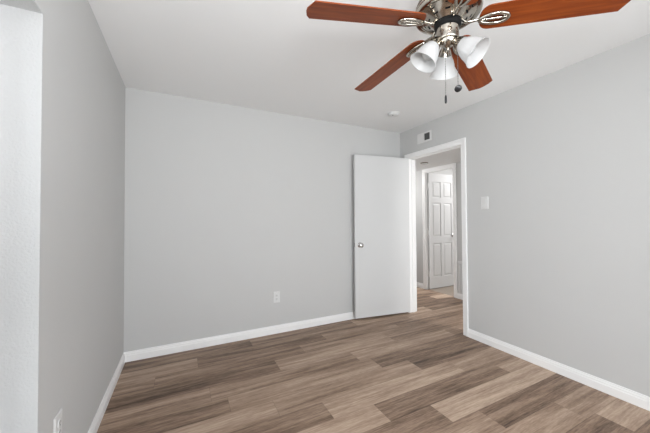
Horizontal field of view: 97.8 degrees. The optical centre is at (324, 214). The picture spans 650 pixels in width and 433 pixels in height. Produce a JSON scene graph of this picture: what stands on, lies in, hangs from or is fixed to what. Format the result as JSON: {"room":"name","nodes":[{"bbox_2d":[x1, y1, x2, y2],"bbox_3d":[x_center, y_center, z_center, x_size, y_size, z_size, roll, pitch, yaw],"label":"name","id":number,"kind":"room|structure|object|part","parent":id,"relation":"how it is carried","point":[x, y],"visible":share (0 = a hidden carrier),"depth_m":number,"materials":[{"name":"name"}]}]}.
{"room":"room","nodes":[
{"label":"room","id":0,"kind":"room"},
{"bbox_2d":[35,0,124,432],"bbox_3d":[-0.904,0.041,0.603,0.150,2.440,4.439,0,-1,-27],"label":"wall","id":1,"kind":"structure","parent":0,"point":[81,330],"depth_m":1.43,"materials":[{"name":"grey paint"}]},
{"bbox_2d":[0,0,42,432],"bbox_3d":[-0.740,0.079,0.315,0.116,1.672,1.549,0,-1,-27],"label":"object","id":2,"kind":"structure","parent":1,"relation":"in","point":[21,21],"depth_m":1.00,"materials":[{"name":"grey paint"}]},
{"bbox_2d":[53,408,61,432],"bbox_3d":[-1.106,0.887,1.178,0.010,0.122,0.076,0,-1,-27],"label":"power outlet","id":3,"kind":"object","parent":1,"relation":"attached to","point":[58,418],"visible":1,"depth_m":1.17,"materials":[{"name":"white plastic"}]},
{"bbox_2d":[88,352,124,432],"bbox_3d":[-0.824,1.218,0.619,0.014,0.086,4.209,0,-1,-27],"label":"baseboard","id":4,"kind":"structure","parent":1,"relation":"attached to","point":[101,410],"depth_m":1.90,"materials":[{"name":"white paint"}]},
{"bbox_2d":[124,87,399,351],"bbox_3d":[-0.338,0.086,3.304,3.283,2.440,0.115,0,-1,-27],"label":"wall","id":5,"kind":"structure","parent":0,"point":[228,208],"depth_m":2.93,"materials":[{"name":"grey paint"}]},
{"bbox_2d":[124,311,354,361],"bbox_3d":[-0.354,1.261,3.200,3.158,0.086,0.014,0,-1,-27],"label":"baseboard","id":6,"kind":"structure","parent":5,"relation":"attached to","point":[156,351],"depth_m":2.89,"materials":[{"name":"white paint"}]},
{"bbox_2d":[273,291,279,302],"bbox_3d":[-0.532,0.910,3.120,0.076,0.122,0.010,0,-1,-27],"label":"power outlet","id":7,"kind":"object","parent":5,"relation":"attached to","point":[276,295],"visible":1,"depth_m":3.12,"materials":[{"name":"white plastic"}]},
{"bbox_2d":[88,0,649,132],"bbox_3d":[0.557,-1.224,1.361,3.433,0.100,4.439,0,-1,-27],"label":"ceiling","id":8,"kind":"structure","parent":0,"point":[266,55],"depth_m":2.03,"materials":[{"name":"white paint"}]},
{"bbox_2d":[388,111,399,116],"bbox_3d":[0.773,-1.124,3.196,0.132,0.036,0.132,0,-1,-27],"label":"smoke detector","id":9,"kind":"object","parent":8,"relation":"attached to","point":[392,113],"visible":1,"depth_m":3.16,"materials":[{"name":"white plastic"}]},
{"bbox_2d":[306,0,630,103],"bbox_3d":[0.525,-0.838,1.315,1.242,0.672,1.218,0,-1,-27],"label":"ceiling fan","id":10,"kind":"object","parent":8,"relation":"hanging from","point":[443,20],"visible":1,"depth_m":1.23,"materials":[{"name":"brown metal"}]},
{"bbox_3d":[0.180,-0.836,1.191,0.524,0.006,0.134,-5,12,-14],"label":"blade","id":11,"kind":"part","parent":10,"relation":"part of","materials":[{"name":"brown wood"}]},
{"bbox_3d":[0.362,-0.830,1.623,0.134,0.006,0.524,-13,1,-30],"label":"blade","id":12,"kind":"part","parent":10,"relation":"part of","materials":[{"name":"brown wood"}]},
{"bbox_3d":[0.472,-0.733,1.287,0.126,0.108,0.126,32,0,-26],"label":"lamp shade","id":13,"kind":"part","parent":10,"relation":"part of","materials":[{"name":"white glass"}]},
{"bbox_3d":[0.479,-0.745,1.287,0.056,0.087,0.056,32,0,-26],"label":"light bulb","id":14,"kind":"part","parent":10,"relation":"part of","materials":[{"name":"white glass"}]},
{"bbox_3d":[0.580,-0.734,1.384,0.126,0.108,0.126,-27,42,-17],"label":"lamp shade","id":15,"kind":"part","parent":10,"relation":"part of","materials":[{"name":"white glass"}]},
{"bbox_3d":[0.546,-0.649,1.287,0.004,0.224,0.003,0,-1,-27],"label":"pull chain","id":16,"kind":"part","parent":10,"relation":"part of","materials":[{"name":"silver metal"}]},
{"bbox_3d":[0.527,-0.843,0.900,0.134,0.006,0.524,11,4,4],"label":"blade","id":17,"kind":"part","parent":10,"relation":"part of","materials":[{"name":"brown wood"}]},
{"bbox_3d":[0.809,-0.825,1.580,0.134,0.006,0.524,-16,-16,38],"label":"blade","id":18,"kind":"part","parent":10,"relation":"part of","materials":[{"name":"brown wood"}]},
{"bbox_3d":[0.622,-0.724,1.231,0.126,0.108,0.126,-19,-33,-32],"label":"lamp shade","id":19,"kind":"part","parent":10,"relation":"part of","materials":[{"name":"white glass"}]},
{"bbox_3d":[0.920,-0.841,1.151,0.524,0.006,0.134,4,-11,20],"label":"blade","id":20,"kind":"part","parent":10,"relation":"part of","materials":[{"name":"brown wood"}]},
{"bbox_2d":[97,285,649,432],"bbox_3d":[1.754,1.339,2.994,6.773,0.101,6.170,0,-1,-27],"label":"floor","id":21,"kind":"structure","parent":0,"point":[418,371],"depth_m":2.09,"materials":[{"name":"wood"}]},
{"bbox_2d":[353,154,409,318],"bbox_3d":[0.741,0.267,3.632,0.798,2.021,0.166,0,-1,-19],"label":"door","id":22,"kind":"structure","parent":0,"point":[381,184],"depth_m":3.61,"materials":[{"name":"white paint"}]},
{"bbox_2d":[415,148,460,170],"bbox_3d":[1.861,-0.869,3.748,1.040,0.080,4.200,0,-1,-27],"label":"ceiling","id":23,"kind":"structure","parent":0,"point":[452,156],"depth_m":4.23,"materials":[{"name":"white paint"}]},
{"bbox_2d":[415,162,461,287],"bbox_3d":[2.371,0.083,3.984,0.090,2.440,4.200,0,-1,-27],"label":"wall","id":24,"kind":"structure","parent":0,"point":[419,224],"depth_m":5.13,"materials":[{"name":"grey paint"}]},
{"bbox_2d":[422,163,457,297],"bbox_3d":[1.953,0.251,4.798,0.107,2.137,0.697,0,-1,-27],"label":"door frame","id":25,"kind":"structure","parent":24,"relation":"attached to","point":[453,165],"depth_m":5.02,"materials":[{"name":"white paint"}]},
{"bbox_2d":[417,282,462,299],"bbox_3d":[2.331,1.260,3.940,0.014,0.086,4.200,0,-1,-27],"label":"baseboard","id":26,"kind":"structure","parent":24,"relation":"attached to","point":[420,285],"depth_m":4.44,"materials":[{"name":"white paint"}]},
{"bbox_2d":[427,173,453,288],"bbox_3d":[2.124,0.288,5.174,0.666,2.050,0.166,0,-1,-27],"label":"door","id":27,"kind":"structure","parent":24,"relation":"in","point":[439,186],"depth_m":5.14,"materials":[{"name":"white paint"}]},
{"bbox_2d":[458,261,462,293],"bbox_3d":[2.196,0.973,4.213,0.013,0.500,0.500,0,-1,-27],"label":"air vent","id":28,"kind":"object","parent":24,"relation":"in","point":[460,279],"visible":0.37,"depth_m":4.41,"materials":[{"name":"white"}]},
{"bbox_2d":[430,168,451,174],"bbox_3d":[3.148,0.100,5.156,2.350,2.440,2.400,0,-1,-27],"label":"wall","id":29,"kind":"structure","parent":0,"point":[447,171],"depth_m":6.14,"materials":[{"name":"grey paint"}]},
{"bbox_2d":[400,34,649,396],"bbox_3d":[2.072,0.050,2.030,0.115,2.440,4.324,0,-1,-27],"label":"wall","id":30,"kind":"structure","parent":0,"point":[559,255],"depth_m":2.23,"materials":[{"name":"grey paint"}]},
{"bbox_2d":[417,130,430,143],"bbox_3d":[1.240,-0.968,3.555,0.013,0.125,0.225,0,-1,-27],"label":"air vent","id":31,"kind":"object","parent":30,"relation":"in","point":[426,136],"visible":1,"depth_m":3.55,"materials":[{"name":"white metal"}]},
{"bbox_2d":[404,138,468,336],"bbox_3d":[1.357,0.242,3.456,0.149,2.114,0.926,0,-1,-27],"label":"door frame","id":32,"kind":"structure","parent":30,"relation":"attached to","point":[460,143],"depth_m":3.39,"materials":[{"name":"white paint"}]},
{"bbox_2d":[481,197,488,208],"bbox_3d":[1.595,-0.116,2.841,0.012,0.124,0.078,0,-1,-27],"label":"light switch","id":33,"kind":"object","parent":30,"relation":"attached to","point":[484,200],"visible":1,"depth_m":2.84,"materials":[{"name":"white plastic"}]},
{"bbox_2d":[468,328,649,410],"bbox_3d":[1.998,1.228,2.026,0.014,0.086,4.195,0,-1,-27],"label":"baseboard","id":34,"kind":"structure","parent":30,"relation":"attached to","point":[630,396],"depth_m":2.21,"materials":[{"name":"white paint"}]}
]}

